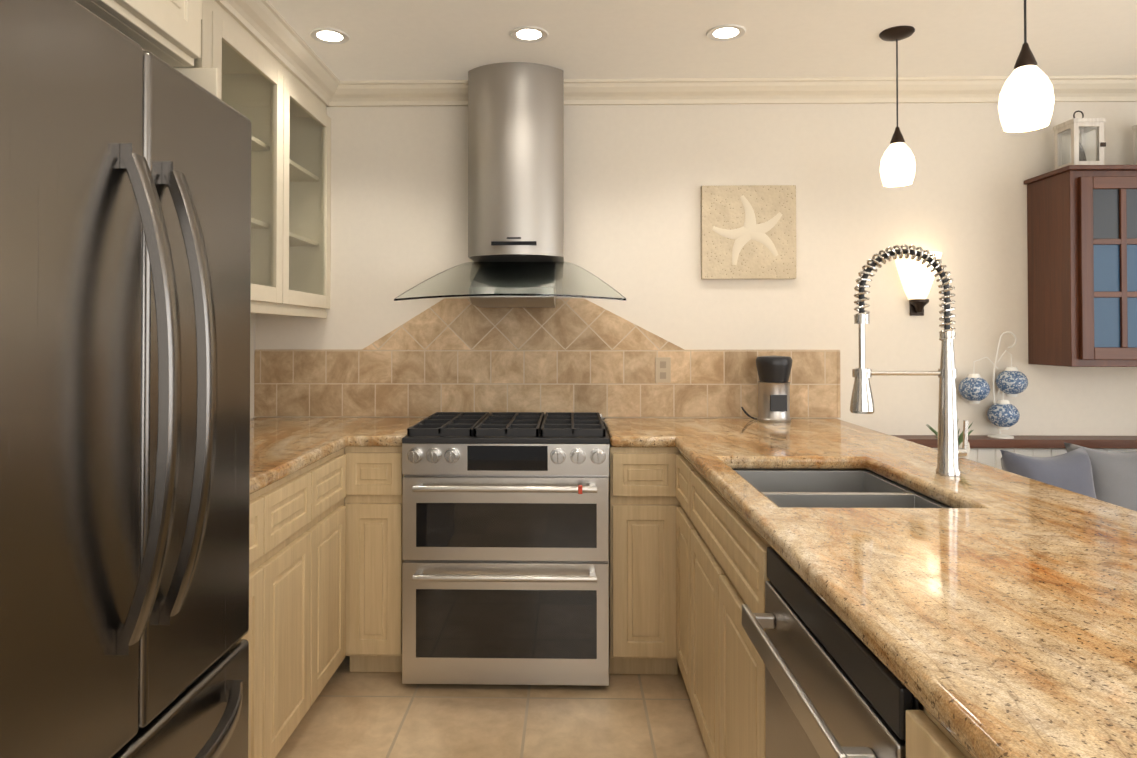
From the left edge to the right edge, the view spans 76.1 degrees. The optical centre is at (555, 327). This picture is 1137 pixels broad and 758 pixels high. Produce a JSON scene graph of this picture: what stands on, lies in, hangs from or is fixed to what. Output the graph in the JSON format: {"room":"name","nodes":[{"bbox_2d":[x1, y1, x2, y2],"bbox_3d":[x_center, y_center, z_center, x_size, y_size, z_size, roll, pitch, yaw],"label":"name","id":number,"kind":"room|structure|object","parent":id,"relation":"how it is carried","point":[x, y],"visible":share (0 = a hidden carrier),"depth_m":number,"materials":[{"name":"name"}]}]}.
{"room":"kitchen","nodes":[
{"label":"kitchen","id":0,"kind":"room"},
{"bbox_2d":[250,313,254,418],"bbox_3d":[-1.494,0.073,0.563,0.100,2.440,5.600,0,-1,1],"label":"wall","id":1,"kind":"structure","parent":0,"point":[252,348],"depth_m":3.33,"materials":[{"name":"paint"}]},
{"bbox_2d":[74,0,219,98],"bbox_3d":[-1.106,-0.609,1.172,0.649,1.020,1.017,0,-1,1],"label":"upper cabinet","id":2,"kind":"object","parent":1,"relation":"attached to","point":[168,32],"visible":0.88,"depth_m":1.53,"materials":[{"name":"beige wood"}]},
{"bbox_2d":[173,0,228,104],"bbox_3d":[-1.239,-0.605,1.997,0.350,1.008,0.620,0,-1,1],"label":"upper cabinet","id":3,"kind":"object","parent":1,"relation":"attached to","point":[214,19],"depth_m":2.27,"materials":[{"name":"beige wood"}]},
{"bbox_2d":[229,15,296,307],"bbox_3d":[-1.229,-0.599,2.526,0.350,1.008,0.682,0,-1,1],"label":"upper cabinet","id":4,"kind":"object","parent":1,"relation":"attached to","point":[274,101],"depth_m":2.78,"materials":[{"name":"beige wood"}]},
{"bbox_2d":[251,79,330,311],"bbox_3d":[-1.218,-0.592,3.054,0.350,1.008,0.618,0,-1,1],"label":"upper cabinet","id":5,"kind":"object","parent":1,"relation":"attached to","point":[312,130],"depth_m":3.31,"materials":[{"name":"beige wood"}]},
{"bbox_2d":[275,656,708,757],"bbox_3d":[1.007,1.343,0.548,5.100,0.100,5.700,0,-1,1],"label":"floor","id":6,"kind":"structure","parent":0,"point":[348,714],"depth_m":2.43,"materials":[{"name":"tile"}]},
{"bbox_2d":[0,0,251,757],"bbox_3d":[-1.009,0.401,1.210,0.803,1.760,0.880,0,-1,1],"label":"fridge","id":7,"kind":"object","parent":6,"relation":"on","point":[125,245],"visible":1,"depth_m":1.15,"materials":[{"name":"grey metal"}]},
{"bbox_2d":[241,446,403,757],"bbox_3d":[-0.698,0.876,2.190,0.248,0.874,1.096,0,-1,1],"label":"base cabinet","id":8,"kind":"object","parent":6,"relation":"on","point":[325,566],"depth_m":2.40,"materials":[{"name":"brown wood"}]},
{"bbox_2d":[250,417,426,493],"bbox_3d":[-0.986,0.422,2.501,0.835,0.040,1.693,0,-1,1],"label":"countertop","id":9,"kind":"structure","parent":8,"relation":"on","point":[281,447],"depth_m":2.70,"materials":[{"name":"stone"}]},
{"bbox_2d":[402,412,609,685],"bbox_3d":[-0.175,0.849,2.934,0.757,0.946,0.728,0,-1,1],"label":"range","id":10,"kind":"object","parent":6,"relation":"on","point":[505,547],"visible":1,"depth_m":2.64,"materials":[{"name":"silver metal"}]},
{"bbox_2d":[609,446,684,682],"bbox_3d":[0.340,0.886,2.991,0.260,0.874,0.628,0,-1,1],"label":"base cabinet","id":11,"kind":"object","parent":6,"relation":"on","point":[647,598],"depth_m":2.68,"materials":[{"name":"brown wood"}]},
{"bbox_2d":[603,418,1136,757],"bbox_3d":[0.713,0.410,1.514,1.065,0.040,3.598,0,-1,1],"label":"countertop","id":12,"kind":"structure","parent":11,"relation":"on","point":[991,612],"depth_m":1.13,"materials":[{"name":"stone"}]},
{"bbox_2d":[741,356,792,422],"bbox_3d":[0.931,0.266,3.183,0.211,0.286,0.156,0,-1,1],"label":"coffee grinder","id":13,"kind":"object","parent":12,"relation":"on","point":[774,391],"visible":1,"depth_m":3.12,"materials":[{"name":"silver metal"}]},
{"bbox_2d":[733,469,950,507],"bbox_3d":[0.724,0.535,1.909,0.480,0.198,0.690,0,-1,1],"label":"sink basin","id":14,"kind":"object","parent":12,"relation":"in","point":[829,488],"visible":0.06,"depth_m":2.14,"materials":[{"name":"silver metal"}]},
{"bbox_2d":[850,244,967,475],"bbox_3d":[0.951,0.085,1.955,0.311,0.618,0.062,0,-1,1],"label":"faucet","id":15,"kind":"object","parent":12,"relation":"on","point":[950,452],"visible":1,"depth_m":1.94,"materials":[{"name":"silver metal"}]},
{"bbox_2d":[926,422,972,457],"bbox_3d":[1.204,0.337,2.206,0.135,0.120,0.144,0,-1,1],"label":"plant","id":16,"kind":"object","parent":12,"relation":"on","point":[960,438],"visible":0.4,"depth_m":2.21,"materials":[{"name":"green plant"}]},
{"bbox_2d":[742,547,918,757],"bbox_3d":[0.677,0.865,1.145,0.642,0.870,0.594,0,-1,1],"label":"dishwasher","id":17,"kind":"object","parent":6,"relation":"on","point":[835,687],"visible":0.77,"depth_m":1.11,"materials":[{"name":"silver metal"}]},
{"bbox_2d":[906,702,972,757],"bbox_3d":[0.703,0.853,0.303,0.613,0.874,1.086,0,-1,1],"label":"base cabinet","id":18,"kind":"object","parent":6,"relation":"on","point":[928,735],"visible":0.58,"depth_m":0.80,"materials":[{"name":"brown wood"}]},
{"bbox_2d":[891,435,1136,469],"bbox_3d":[2.413,0.903,2.945,2.178,0.838,0.658,0,-1,1],"label":"bench","id":19,"kind":"object","parent":6,"relation":"on","point":[985,449],"visible":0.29,"depth_m":3.17,"materials":[{"name":"white paint"}]},
{"bbox_2d":[958,331,1027,438],"bbox_3d":[1.942,0.252,3.223,0.289,0.470,0.124,0,-1,1],"label":"stand","id":20,"kind":"object","parent":19,"relation":"on","point":[1002,414],"visible":1,"depth_m":3.19,"materials":[{"name":"blue ceramic"}]},
{"bbox_2d":[1000,447,1096,498],"bbox_3d":[1.952,0.671,2.848,0.390,0.378,0.202,0,-1,-11],"label":"pillow","id":21,"kind":"object","parent":19,"relation":"on","point":[1071,471],"visible":0.25,"depth_m":2.81,"materials":[{"name":"fabric"}]},
{"bbox_2d":[1064,442,1136,510],"bbox_3d":[2.284,0.667,2.912,0.400,0.390,0.210,0,-1,9],"label":"pillow","id":22,"kind":"object","parent":19,"relation":"on","point":[1115,477],"visible":0.31,"depth_m":2.86,"materials":[{"name":"grey fabric"}]},
{"bbox_2d":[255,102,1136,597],"bbox_3d":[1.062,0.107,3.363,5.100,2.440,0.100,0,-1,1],"label":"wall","id":23,"kind":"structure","parent":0,"point":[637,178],"depth_m":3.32,"materials":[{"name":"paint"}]},
{"bbox_2d":[214,0,345,106],"bbox_3d":[-1.032,-1.078,2.473,0.088,0.090,1.610,0,-1,1],"label":"crown molding","id":24,"kind":"structure","parent":23,"relation":"attached to","point":[267,27],"depth_m":2.76,"materials":[{"name":"paint"}]},
{"bbox_2d":[394,62,625,307],"bbox_3d":[-0.172,-0.604,3.095,0.910,1.021,0.498,0,-1,1],"label":"range hood","id":25,"kind":"object","parent":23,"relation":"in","point":[515,166],"visible":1,"depth_m":3.06,"materials":[{"name":"silver metal"}]},
{"bbox_2d":[254,298,840,417],"bbox_3d":[-0.047,0.139,3.327,2.680,0.544,0.012,0,-1,1],"label":"tile backsplash","id":26,"kind":"structure","parent":23,"relation":"attached to","point":[466,355],"depth_m":3.33,"materials":[{"name":"beige tile"}]},
{"bbox_2d":[655,357,670,382],"bbox_3d":[0.491,0.194,3.308,0.070,0.115,0.006,0,-1,1],"label":"electrical outlet plate","id":27,"kind":"object","parent":26,"relation":"attached to","point":[662,369],"visible":1,"depth_m":3.31,"materials":[{"name":"beige plastic"}]},
{"bbox_2d":[342,75,1136,106],"bbox_3d":[1.225,-1.069,3.280,4.570,0.090,0.088,0,-1,1],"label":"crown molding","id":28,"kind":"structure","parent":23,"relation":"attached to","point":[1088,88],"depth_m":3.28,"materials":[{"name":"paint"}]},
{"bbox_2d":[701,185,795,278],"bbox_3d":[0.879,-0.432,3.303,0.424,0.423,0.036,0,-1,1],"label":"picture","id":29,"kind":"object","parent":23,"relation":"attached to","point":[748,231],"visible":0.98,"depth_m":3.29,"materials":[{"name":"fabric"}]},
{"bbox_2d":[895,251,941,315],"bbox_3d":[1.640,-0.194,3.255,0.210,0.280,0.119,0,-1,1],"label":"light","id":30,"kind":"object","parent":23,"relation":"attached to","point":[916,278],"visible":0.79,"depth_m":3.25,"materials":[{"name":"beige glass"}]},
{"bbox_2d":[1024,165,1136,366],"bbox_3d":[2.698,-0.252,3.121,1.150,0.833,0.323,0,-1,1],"label":"upper cabinet","id":31,"kind":"object","parent":23,"relation":"attached to","point":[1082,258],"visible":1,"depth_m":3.00,"materials":[{"name":"brown wood"}]},
{"bbox_2d":[1053,110,1105,169],"bbox_3d":[2.263,-0.804,3.139,0.134,0.269,0.134,0,-1,1],"label":"lantern","id":32,"kind":"object","parent":31,"relation":"on","point":[1077,129],"visible":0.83,"depth_m":3.09,"materials":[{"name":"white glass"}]},
{"bbox_2d":[1132,125,1136,164],"bbox_3d":[2.608,-0.804,3.133,0.134,0.269,0.134,0,-1,1],"label":"lantern","id":33,"kind":"object","parent":31,"relation":"on","point":[1134,128],"visible":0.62,"depth_m":3.19,"materials":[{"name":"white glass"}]},
{"bbox_2d":[268,0,1136,80],"bbox_3d":[1.007,-1.197,0.579,5.100,0.100,5.700,0,-1,1],"label":"ceiling","id":34,"kind":"structure","parent":0,"point":[460,39],"depth_m":2.81,"materials":[{"name":"paint"}]},
{"bbox_2d":[310,27,349,43],"bbox_3d":[-0.864,-1.116,2.786,0.148,0.005,0.148,0,-1,1],"label":"recessed light","id":35,"kind":"object","parent":34,"relation":"in","point":[329,35],"visible":1,"depth_m":2.78,"materials":[{"name":"white paint"}]},
{"bbox_2d":[510,26,547,42],"bbox_3d":[-0.100,-1.116,2.771,0.148,0.005,0.148,0,-1,1],"label":"recessed light","id":36,"kind":"object","parent":34,"relation":"in","point":[529,34],"visible":1,"depth_m":2.77,"materials":[{"name":"white paint"}]},
{"bbox_2d":[706,24,745,40],"bbox_3d":[0.648,-1.117,2.756,0.148,0.005,0.148,0,-1,1],"label":"recessed light","id":37,"kind":"object","parent":34,"relation":"in","point":[726,32],"visible":1,"depth_m":2.75,"materials":[{"name":"white paint"}]},
{"bbox_2d":[879,26,915,186],"bbox_3d":[1.297,-0.831,2.754,0.124,0.578,0.124,0,-1,1],"label":"pendant light","id":38,"kind":"object","parent":34,"relation":"hanging from","point":[897,166],"visible":0.98,"depth_m":2.72,"materials":[{"name":"beige glass"}]},
{"bbox_2d":[998,0,1054,131],"bbox_3d":[1.223,-0.825,1.891,0.124,0.610,0.124,0,-1,1],"label":"pendant light","id":39,"kind":"object","parent":34,"relation":"hanging from","point":[1026,100],"visible":1,"depth_m":1.85,"materials":[{"name":"beige glass"}]}
]}

